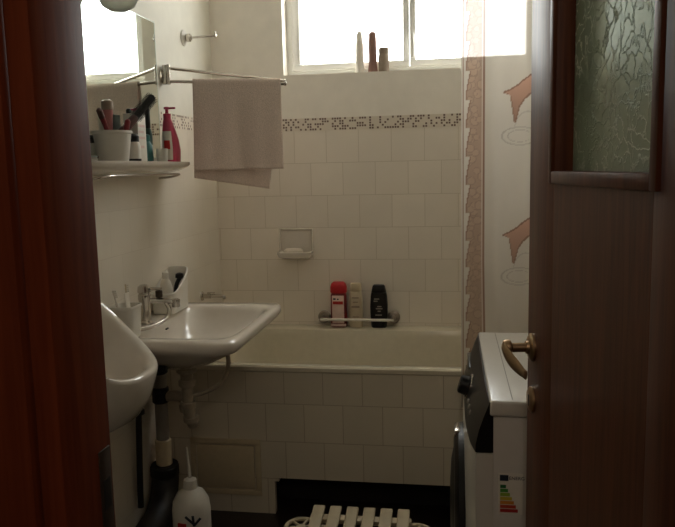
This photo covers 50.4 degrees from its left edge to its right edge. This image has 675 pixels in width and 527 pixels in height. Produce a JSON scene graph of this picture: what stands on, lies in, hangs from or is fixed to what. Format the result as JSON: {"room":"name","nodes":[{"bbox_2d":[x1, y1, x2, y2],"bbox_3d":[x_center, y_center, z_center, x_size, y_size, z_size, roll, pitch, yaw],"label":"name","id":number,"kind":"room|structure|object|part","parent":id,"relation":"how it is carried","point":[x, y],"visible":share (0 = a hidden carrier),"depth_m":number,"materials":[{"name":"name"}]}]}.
{"room":"bathroom","nodes":[
{"label":"bathroom","id":0,"kind":"room"},
{"bbox_2d":[91,0,221,526],"bbox_3d":[-0.830,-0.202,2.185,0.100,2.550,2.595,0,8,9],"label":"wall","id":1,"kind":"structure","parent":0,"point":[146,226],"depth_m":2.77,"materials":[{"name":"beige tile"}]},
{"bbox_2d":[99,0,137,12],"bbox_3d":[-0.690,-0.892,2.199,0.174,0.232,0.148,0,8,9],"label":"wall lamp","id":2,"kind":"object","parent":1,"relation":"attached to","point":[119,6],"visible":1,"depth_m":2.18,"materials":[{"name":"white glass"}]},
{"bbox_2d":[81,0,160,158],"bbox_3d":[-0.752,-0.604,2.344,0.006,0.511,0.818,0,8,9],"label":"wall mirror","id":3,"kind":"object","parent":1,"relation":"attached to","point":[120,48],"visible":0.36,"depth_m":2.41,"materials":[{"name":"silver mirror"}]},
{"bbox_2d":[101,301,157,432],"bbox_3d":[-0.658,0.468,2.055,0.276,0.862,0.341,0,8,9],"label":"urinal","id":4,"kind":"object","parent":1,"relation":"attached to","point":[131,369],"visible":0.23,"depth_m":2.13,"materials":[{"name":"white ceramic"}]},
{"bbox_2d":[135,408,144,507],"bbox_3d":[-0.697,0.599,2.534,0.040,0.536,0.058,0,8,9],"label":"supply pipe","id":5,"kind":"object","parent":1,"relation":"attached to","point":[138,420],"visible":0.45,"depth_m":2.53,"materials":[{"name":"black paint"}]},
{"bbox_2d":[91,160,189,179],"bbox_3d":[-0.675,-0.314,2.444,0.124,0.065,0.860,0,8,9],"label":"wall shelf","id":6,"kind":"object","parent":1,"relation":"attached to","point":[110,169],"visible":0.74,"depth_m":2.31,"materials":[{"name":"white ceramic"}]},
{"bbox_2d":[91,130,131,160],"bbox_3d":[-0.696,-0.362,2.226,0.122,0.097,0.122,0,8,9],"label":"cup","id":7,"kind":"object","parent":6,"relation":"on","point":[110,145],"visible":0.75,"depth_m":2.18,"materials":[{"name":"white plastic"}]},
{"bbox_2d":[96,108,108,129],"bbox_3d":[-0.701,-0.399,2.195,0.018,0.145,0.111,0,8,9],"label":"brush","id":8,"kind":"object","parent":7,"relation":"in","point":[99,111],"visible":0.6,"depth_m":2.15,"materials":[{"name":"red plastic"}]},
{"bbox_3d":[-0.700,-0.389,2.204,0.017,0.123,0.095,0,8,9],"label":"handle","id":9,"kind":"part","parent":8,"relation":"part of","materials":[{"name":"red plastic"}]},
{"bbox_2d":[101,99,113,129],"bbox_3d":[-0.718,-0.421,2.253,0.037,0.185,0.037,0,8,9],"label":"tube","id":10,"kind":"object","parent":7,"relation":"in","point":[106,104],"visible":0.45,"depth_m":2.23,"materials":[{"name":"pink plastic"}]},
{"bbox_3d":[-0.717,-0.405,2.254,0.033,0.154,0.033,0,8,9],"label":"handle","id":11,"kind":"part","parent":10,"relation":"part of","materials":[{"name":"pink plastic"}]},
{"bbox_2d":[97,93,156,157],"bbox_3d":[-0.664,-0.436,2.275,0.046,0.219,0.230,4,9,36],"label":"hairbrush","id":12,"kind":"object","parent":7,"relation":"in","point":[149,100],"visible":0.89,"depth_m":2.31,"materials":[{"name":"black plastic"}]},
{"bbox_3d":[-0.688,-0.396,2.251,0.030,0.147,0.154,4,9,37],"label":"brush handle","id":13,"kind":"part","parent":12,"relation":"part of","materials":[{"name":"white plastic"}]},
{"bbox_2d":[123,119,130,129],"bbox_3d":[-0.662,-0.389,2.240,0.019,0.125,0.054,1,8,17],"label":"razor","id":14,"kind":"object","parent":7,"relation":"in","point":[127,122],"visible":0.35,"depth_m":2.24,"materials":[{"name":"plastic"}]},
{"bbox_2d":[123,113,147,160],"bbox_3d":[-0.687,-0.425,2.443,0.050,0.165,0.065,0,8,9],"label":"carton","id":15,"kind":"object","parent":6,"relation":"on","point":[139,128],"visible":0.44,"depth_m":2.43,"materials":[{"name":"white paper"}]},
{"bbox_2d":[138,124,144,147],"bbox_3d":[-0.663,-0.431,2.437,0.001,0.078,0.048,0,8,9],"label":"print","id":16,"kind":"object","parent":15,"relation":"attached to","point":[141,127],"depth_m":2.43},
{"bbox_2d":[129,134,141,160],"bbox_3d":[-0.669,-0.379,2.365,0.043,0.094,0.043,0,8,9],"label":"deodorant","id":17,"kind":"object","parent":6,"relation":"on","point":[135,147],"visible":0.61,"depth_m":2.35,"materials":[{"name":"white plastic"}]},
{"bbox_3d":[-0.679,-0.290,2.417,0.106,0.023,0.651,0,8,9],"label":"support rail","id":18,"kind":"part","parent":6,"relation":"part of","materials":[{"name":"silver metal"}]},
{"bbox_2d":[145,110,153,160],"bbox_3d":[-0.677,-0.457,2.573,0.029,0.195,0.029,0,8,9],"label":"bottle","id":19,"kind":"object","parent":6,"relation":"on","point":[147,116],"visible":0.32,"depth_m":2.56,"materials":[{"name":"plastic"}]},
{"bbox_2d":[146,134,152,160],"bbox_3d":[-0.669,-0.404,2.528,0.036,0.101,0.036,0,8,9],"label":"bottle","id":20,"kind":"object","parent":6,"relation":"on","point":[149,145],"visible":0.42,"depth_m":2.52,"materials":[{"name":"plastic"}]},
{"bbox_2d":[156,148,167,160],"bbox_3d":[-0.621,-0.382,2.544,0.040,0.050,0.040,0,8,9],"label":"shot glass","id":21,"kind":"object","parent":6,"relation":"on","point":[162,153],"visible":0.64,"depth_m":2.53,"materials":[{"name":"clear glass"}]},
{"bbox_2d":[162,107,180,161],"bbox_3d":[-0.630,-0.484,2.716,0.060,0.208,0.105,-2,8,-2],"label":"pump bottle","id":22,"kind":"object","parent":6,"relation":"on","point":[170,140],"visible":0.89,"depth_m":2.67,"materials":[{"name":"plastic"}]},
{"bbox_2d":[159,111,193,130],"bbox_3d":[-0.786,-0.472,2.140,0.003,0.058,2.593,0,8,9],"label":"trim","id":23,"kind":"structure","parent":1,"relation":"attached to","point":[181,122],"depth_m":2.98,"materials":[{"name":"tile"}]},
{"bbox_2d":[180,30,216,45],"bbox_3d":[-0.576,-0.948,3.006,0.146,0.066,0.066,0,8,9],"label":"hook","id":24,"kind":"object","parent":1,"relation":"attached to","point":[184,37],"visible":1,"depth_m":3.00,"materials":[{"name":"white plastic"}]},
{"bbox_3d":[-0.642,-0.947,3.017,0.014,0.066,0.066,0,8,9],"label":"wall plate","id":25,"kind":"part","parent":24,"relation":"part of","materials":[{"name":"white plastic"}]},
{"bbox_3d":[-0.561,-0.957,3.008,0.116,0.027,0.019,0,8,9],"label":"arm","id":26,"kind":"part","parent":24,"relation":"part of","materials":[{"name":"silver metal"}]},
{"bbox_2d":[138,302,280,370],"bbox_3d":[-0.488,0.283,2.516,0.470,0.176,0.660,0,8,9],"label":"washbasin","id":27,"kind":"object","parent":1,"relation":"attached to","point":[200,334],"visible":0.81,"depth_m":2.55,"materials":[{"name":"white ceramic"}]},
{"bbox_2d":[110,302,141,336],"bbox_3d":[-0.661,0.181,2.254,0.077,0.103,0.094,0,8,9],"label":"tumbler","id":28,"kind":"object","parent":27,"relation":"on","point":[131,316],"visible":0.59,"depth_m":2.22,"materials":[{"name":"white plastic"}]},
{"bbox_2d":[112,290,118,307],"bbox_3d":[-0.678,0.154,2.232,0.014,0.146,0.035,6,10,44],"label":"toothbrush","id":29,"kind":"object","parent":28,"relation":"in","point":[115,294],"visible":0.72,"depth_m":2.22,"materials":[{"name":"white plastic"}]},
{"bbox_2d":[124,292,129,307],"bbox_3d":[-0.653,0.157,2.241,0.024,0.135,0.039,0,8,9],"label":"toothpaste tube","id":30,"kind":"object","parent":28,"relation":"in","point":[126,295],"visible":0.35,"depth_m":2.23,"materials":[{"name":"white plastic"}]},
{"bbox_2d":[125,284,129,292],"bbox_3d":[-0.659,0.144,2.268,0.014,0.156,0.030,-6,9,-31],"label":"toothbrush","id":31,"kind":"object","parent":28,"relation":"in","point":[127,289],"visible":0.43,"depth_m":2.26,"materials":[{"name":"beige plastic"}]},
{"bbox_2d":[137,284,179,330],"bbox_3d":[-0.678,0.207,2.371,0.124,0.245,0.338,4,9,34],"label":"mixer tap","id":32,"kind":"object","parent":27,"relation":"on","point":[144,296],"visible":0.74,"depth_m":2.44,"materials":[{"name":"silver metal"}]},
{"bbox_3d":[-0.642,0.087,2.447,0.083,0.028,0.046,0,8,9],"label":"lever handle","id":33,"kind":"part","parent":32,"relation":"part of","materials":[{"name":"silver metal"}]},
{"bbox_3d":[-0.609,0.104,2.452,0.024,0.023,0.024,0,8,9],"label":"diverter knob","id":34,"kind":"part","parent":32,"relation":"part of","materials":[{"name":"metal"}]},
{"bbox_3d":[-0.600,0.133,2.461,0.120,0.034,0.028,-2,8,-5],"label":"spout","id":35,"kind":"part","parent":32,"relation":"part of","materials":[{"name":"silver metal"}]},
{"bbox_2d":[151,266,187,313],"bbox_3d":[-0.624,0.098,2.681,0.096,0.154,0.176,0,8,9],"label":"caddy","id":36,"kind":"object","parent":27,"relation":"on","point":[181,292],"visible":0.7,"depth_m":2.68,"materials":[{"name":"white plastic"}]},
{"bbox_2d":[159,271,172,292],"bbox_3d":[-0.633,0.100,2.652,0.050,0.140,0.050,0,8,9],"label":"lotion bottle","id":37,"kind":"object","parent":36,"relation":"in","point":[165,283],"visible":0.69,"depth_m":2.63,"materials":[{"name":"white plastic"}]},
{"bbox_2d":[174,272,183,291],"bbox_3d":[-0.602,0.096,2.731,0.035,0.122,0.042,0,8,9],"label":"razor","id":38,"kind":"object","parent":36,"relation":"in","point":[179,276],"visible":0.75,"depth_m":2.72,"materials":[{"name":"black plastic"}]},
{"bbox_2d":[165,355,230,428],"bbox_3d":[-0.513,0.461,2.589,0.244,0.285,0.129,0,8,9],"label":"trap","id":39,"kind":"object","parent":27,"relation":"attached to","point":[185,397],"visible":0.94,"depth_m":2.56,"materials":[{"name":"plastic"}]},
{"bbox_2d":[200,291,225,300],"bbox_3d":[-0.556,0.147,3.233,0.113,0.044,0.044,0,8,9],"label":"tap","id":40,"kind":"object","parent":1,"relation":"attached to","point":[209,295],"visible":1,"depth_m":3.23,"materials":[{"name":"silver metal"}]},
{"bbox_3d":[-0.539,0.150,3.231,0.078,0.025,0.016,0,8,9],"label":"spout","id":41,"kind":"part","parent":40,"relation":"part of","materials":[{"name":"silver metal"}]},
{"bbox_2d":[159,64,286,85],"bbox_3d":[-0.454,-0.749,2.910,0.508,0.085,0.226,-2,8,-9],"label":"towel rail","id":42,"kind":"object","parent":1,"relation":"attached to","point":[164,73],"visible":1,"depth_m":2.80,"materials":[{"name":"silver metal"}]},
{"bbox_3d":[-0.438,-0.764,2.916,0.512,0.041,0.018,-6,9,-31],"label":"arm","id":43,"kind":"part","parent":42,"relation":"part of","materials":[{"name":"silver metal"}]},
{"bbox_3d":[-0.427,-0.709,2.818,0.458,0.027,0.018,-2,8,-7],"label":"arm","id":44,"kind":"part","parent":42,"relation":"part of","materials":[{"name":"silver metal"}]},
{"bbox_2d":[192,78,283,188],"bbox_3d":[-0.396,-0.510,2.845,0.355,0.434,0.049,-2,8,-7],"label":"towel","id":45,"kind":"object","parent":42,"relation":"hanging from","point":[237,122],"visible":1,"depth_m":2.83,"materials":[{"name":"beige fabric"}]},
{"bbox_2d":[169,481,449,526],"bbox_3d":[0.094,1.089,2.220,1.910,0.060,2.785,0,8,9],"label":"floor","id":46,"kind":"structure","parent":0,"point":[288,509],"depth_m":2.82,"materials":[{"name":"tile"}]},
{"bbox_2d":[136,458,178,526],"bbox_3d":[-0.700,0.925,2.321,0.116,0.254,0.885,0,8,9],"label":"pipe","id":47,"kind":"object","parent":46,"relation":"on","point":[165,480],"visible":0.9,"depth_m":2.63,"materials":[{"name":"black paint"}]},
{"bbox_2d":[152,370,172,466],"bbox_3d":[-0.652,0.550,2.660,0.062,0.405,0.062,0,8,9],"label":"pipe","id":48,"kind":"object","parent":47,"relation":"attached to","point":[163,444],"visible":0.71,"depth_m":2.65,"materials":[{"name":"grey plastic"}]},
{"bbox_2d":[150,463,178,480],"bbox_3d":[-0.647,0.772,2.689,0.106,0.047,0.106,0,8,9],"label":"socket","id":49,"kind":"object","parent":47,"relation":"attached to","point":[171,472],"depth_m":2.65,"materials":[{"name":"black paint"}]},
{"bbox_2d":[172,447,211,526],"bbox_3d":[-0.494,0.828,2.427,0.128,0.430,0.130,0,8,9],"label":"bottle","id":50,"kind":"object","parent":46,"relation":"on","point":[191,507],"visible":1,"depth_m":2.38,"materials":[{"name":"white plastic"}]},
{"bbox_2d":[185,516,200,526],"bbox_3d":[-0.476,0.850,2.366,0.055,0.039,0.010,0,8,9],"label":"print","id":51,"kind":"object","parent":50,"relation":"attached to","point":[190,521],"depth_m":2.37},
{"bbox_2d":[197,324,460,376],"bbox_3d":[0.227,0.528,3.064,1.708,0.375,0.740,0,8,9],"label":"bathtub","id":52,"kind":"object","parent":46,"relation":"on","point":[286,348],"visible":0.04,"depth_m":3.32,"materials":[{"name":"ceramic"}]},
{"bbox_2d":[330,281,347,326],"bbox_3d":[0.006,0.192,3.386,0.078,0.215,0.057,0,8,9],"label":"shampoo bottle","id":53,"kind":"object","parent":52,"relation":"on","point":[338,289],"visible":1,"depth_m":3.36,"materials":[{"name":"red plastic"}]},
{"bbox_2d":[349,283,363,326],"bbox_3d":[0.087,0.195,3.374,0.068,0.208,0.050,0,8,9],"label":"bottle","id":54,"kind":"object","parent":52,"relation":"on","point":[356,301],"visible":0.95,"depth_m":3.36,"materials":[{"name":"beige plastic"}]},
{"bbox_2d":[370,284,387,327],"bbox_3d":[0.194,0.198,3.358,0.082,0.201,0.057,0,8,9],"label":"bottle","id":55,"kind":"object","parent":52,"relation":"on","point":[378,301],"visible":0.98,"depth_m":3.33,"materials":[{"name":"black plastic"}]},
{"bbox_2d":[284,505,429,526],"bbox_3d":[0.061,0.945,2.309,0.498,0.204,0.286,0,8,9],"label":"stool","id":56,"kind":"object","parent":46,"relation":"on","point":[317,518],"visible":1,"depth_m":2.38,"materials":[{"name":"plastic"}]},
{"bbox_2d":[450,332,527,526],"bbox_3d":[0.565,0.668,1.853,0.543,0.850,0.646,0,8,9],"label":"washing machine","id":57,"kind":"object","parent":46,"relation":"on","point":[489,457],"visible":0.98,"depth_m":1.55,"materials":[{"name":"metal"}]},
{"bbox_3d":[0.303,0.624,1.888,0.016,0.304,0.304,0,8,9],"label":"door glass","id":58,"kind":"part","parent":57,"relation":"part of","materials":[{"name":"black glass"}]},
{"bbox_3d":[0.320,0.624,1.885,0.030,0.410,0.410,0,8,9],"label":"porthole door","id":59,"kind":"part","parent":57,"relation":"part of","materials":[{"name":"black plastic"}]},
{"bbox_3d":[0.377,0.297,2.034,0.015,0.055,0.160,0,8,9],"label":"detergent drawer","id":60,"kind":"part","parent":57,"relation":"part of","materials":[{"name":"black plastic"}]},
{"bbox_3d":[0.359,0.716,1.892,0.060,0.714,0.640,0,8,9],"label":"panel","id":61,"kind":"part","parent":57,"relation":"part of","materials":[{"name":"white metal"}]},
{"bbox_3d":[0.352,0.305,1.837,0.055,0.110,0.640,0,8,9],"label":"control panel","id":62,"kind":"part","parent":57,"relation":"part of","materials":[{"name":"black plastic"}]},
{"bbox_2d":[479,332,527,416],"bbox_3d":[0.597,0.264,1.792,0.459,0.034,0.646,0,8,9],"label":"washing machine top","id":63,"kind":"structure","parent":57,"relation":"on","point":[502,404],"depth_m":1.67,"materials":[{"name":"white plastic"}]},
{"bbox_2d":[166,369,462,513],"bbox_3d":[0.176,0.698,2.739,1.710,0.575,0.030,0,8,9],"label":"wall","id":64,"kind":"structure","parent":0,"point":[399,429],"depth_m":2.75,"materials":[{"name":"beige tile"}]},
{"bbox_2d":[190,437,261,495],"bbox_3d":[-0.440,0.800,2.831,0.285,0.228,0.008,0,8,9],"label":"access panel","id":65,"kind":"object","parent":64,"relation":"attached to","point":[233,465],"visible":0.85,"depth_m":2.83,"materials":[{"name":"beige plastic"}]},
{"bbox_3d":[-0.439,0.800,2.832,0.233,0.176,0.006,0,8,9],"label":"hatch door","id":66,"kind":"part","parent":65,"relation":"part of","materials":[{"name":"white tile"}]},
{"bbox_2d":[209,0,460,325],"bbox_3d":[0.284,-0.393,3.436,1.910,2.550,0.250,0,8,9],"label":"wall","id":67,"kind":"structure","parent":0,"point":[381,206],"depth_m":3.35,"materials":[{"name":"beige tile"}]},
{"bbox_2d":[277,228,313,258],"bbox_3d":[-0.202,-0.094,3.385,0.166,0.140,0.079,0,8,9],"label":"soap dish","id":68,"kind":"object","parent":67,"relation":"attached to","point":[302,238],"visible":0.96,"depth_m":3.41,"materials":[{"name":"white ceramic"}]},
{"bbox_2d":[284,248,302,251],"bbox_3d":[-0.208,-0.058,3.393,0.092,0.028,0.052,0,8,9],"label":"soap bar","id":69,"kind":"object","parent":68,"relation":"in","point":[287,249],"visible":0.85,"depth_m":3.37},
{"bbox_2d":[277,251,312,258],"bbox_3d":[-0.201,-0.040,3.392,0.166,0.032,0.078,0,8,9],"label":"tray","id":70,"kind":"object","parent":68,"relation":"on","point":[281,254],"depth_m":3.36,"materials":[{"name":"white ceramic"}]},
{"bbox_2d":[318,310,399,323],"bbox_3d":[0.096,0.259,3.380,0.392,0.060,0.092,0,8,9],"label":"grab bar","id":71,"kind":"object","parent":67,"relation":"attached to","point":[324,316],"visible":0.98,"depth_m":3.36,"materials":[{"name":"metal"}]},
{"bbox_3d":[0.089,0.262,3.341,0.344,0.013,0.013,0,8,9],"label":"bar rod","id":72,"kind":"part","parent":71,"relation":"part of","materials":[{"name":"white plastic"}]},
{"bbox_2d":[355,31,364,71],"bbox_3d":[0.102,-0.973,3.304,0.044,0.191,0.044,0,8,9],"label":"bottle","id":73,"kind":"object","parent":67,"relation":"on","point":[359,67],"visible":0.89,"depth_m":3.29,"materials":[{"name":"white plastic"}]},
{"bbox_2d":[282,113,460,131],"bbox_3d":[0.259,-0.646,3.277,1.710,0.058,0.003,0,8,9],"label":"trim","id":74,"kind":"structure","parent":67,"relation":"attached to","point":[425,120],"depth_m":3.29,"materials":[{"name":"tile"}]},
{"bbox_2d":[368,31,377,71],"bbox_3d":[0.161,-0.971,3.295,0.046,0.187,0.046,0,8,9],"label":"bottle","id":75,"kind":"object","parent":67,"relation":"on","point":[372,43],"visible":0.88,"depth_m":3.28,"materials":[{"name":"brown plastic"}]},
{"bbox_2d":[286,0,460,74],"bbox_3d":[0.333,-1.194,3.288,1.165,0.625,0.112,0,8,9],"label":"window","id":76,"kind":"structure","parent":67,"relation":"in","point":[293,7],"depth_m":3.35,"materials":[{"name":"white plastic"}]},
{"bbox_3d":[0.057,-1.195,3.341,0.549,0.571,0.052,0,8,9],"label":"sash","id":77,"kind":"part","parent":76,"relation":"part of","materials":[{"name":"white plastic"}]},
{"bbox_3d":[0.341,-0.994,3.276,0.020,0.110,0.038,0,8,9],"label":"handle","id":78,"kind":"part","parent":76,"relation":"part of","materials":[{"name":"white plastic"}]},
{"bbox_3d":[0.607,-1.196,3.254,0.559,0.571,0.052,0,8,9],"label":"sash","id":79,"kind":"part","parent":76,"relation":"part of","materials":[{"name":"white plastic"}]},
{"bbox_2d":[378,47,388,70],"bbox_3d":[0.212,-0.933,3.292,0.049,0.110,0.049,0,8,9],"label":"spray can","id":80,"kind":"object","parent":67,"relation":"on","point":[383,57],"visible":0.86,"depth_m":3.27,"materials":[{"name":"beige metal"}]},
{"bbox_2d":[279,478,449,505],"bbox_3d":[0.399,0.766,2.851,1.304,0.400,0.020,0,8,9],"label":"wall","id":81,"kind":"structure","parent":0,"point":[288,488],"depth_m":2.91,"materials":[{"name":"paint"}]},
{"bbox_3d":[0.113,-0.029,0.714,2.600,2.550,0.040,0,8,9],"label":"wall","id":82,"kind":"structure","parent":0,"visible":0},
{"bbox_2d":[0,0,115,526],"bbox_3d":[0.039,0.212,0.722,0.790,2.075,0.120,0,8,9],"label":"door frame","id":83,"kind":"structure","parent":82,"relation":"attached to","point":[56,464],"depth_m":0.72,"materials":[{"name":"red wood"}]},
{"bbox_3d":[-0.262,0.293,0.822,0.002,0.170,0.026,0,8,9],"label":"strike plate","id":84,"kind":"part","parent":83,"relation":"part of","materials":[{"name":"metal"}]},
{"bbox_2d":[501,0,674,526],"bbox_3d":[0.354,0.196,1.075,0.099,1.980,0.680,-1,8,2],"label":"door","id":85,"kind":"structure","parent":82,"relation":"in","point":[599,345],"depth_m":1.00,"materials":[{"name":"dark brown wood"},{"name":"brass metal"}]},
{"bbox_3d":[0.336,0.178,1.352,0.050,0.062,0.073,0,8,9],"label":"lever","id":86,"kind":"part","parent":85,"relation":"part of","materials":[{"name":"gold metal"}]},
{"bbox_3d":[0.366,0.160,1.371,0.014,0.054,0.054,-1,8,2],"label":"handle","id":87,"kind":"part","parent":85,"relation":"part of","materials":[{"name":"gold metal"}]},
{"bbox_3d":[0.380,-0.409,0.954,0.004,0.572,0.412,-1,8,2],"label":"glass pane","id":88,"kind":"part","parent":85,"relation":"part of","materials":[{"name":"glass"}]},
{"bbox_3d":[0.942,-0.957,1.802,0.100,1.032,2.595,0,8,9],"label":"wall","id":89,"kind":"structure","parent":0,"visible":0},
{"bbox_3d":[0.128,-1.152,2.453,1.710,0.022,0.022,0,8,9],"label":"curtain rod","id":90,"kind":"object","parent":89,"relation":"attached to","visible":0},
{"bbox_2d":[461,0,531,407],"bbox_3d":[0.716,-0.319,2.474,0.570,1.716,0.044,0,8,9],"label":"shower curtain","id":91,"kind":"object","parent":90,"relation":"hanging from","point":[496,35],"visible":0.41,"depth_m":2.50,"materials":[{"name":"fabric"}]}
]}

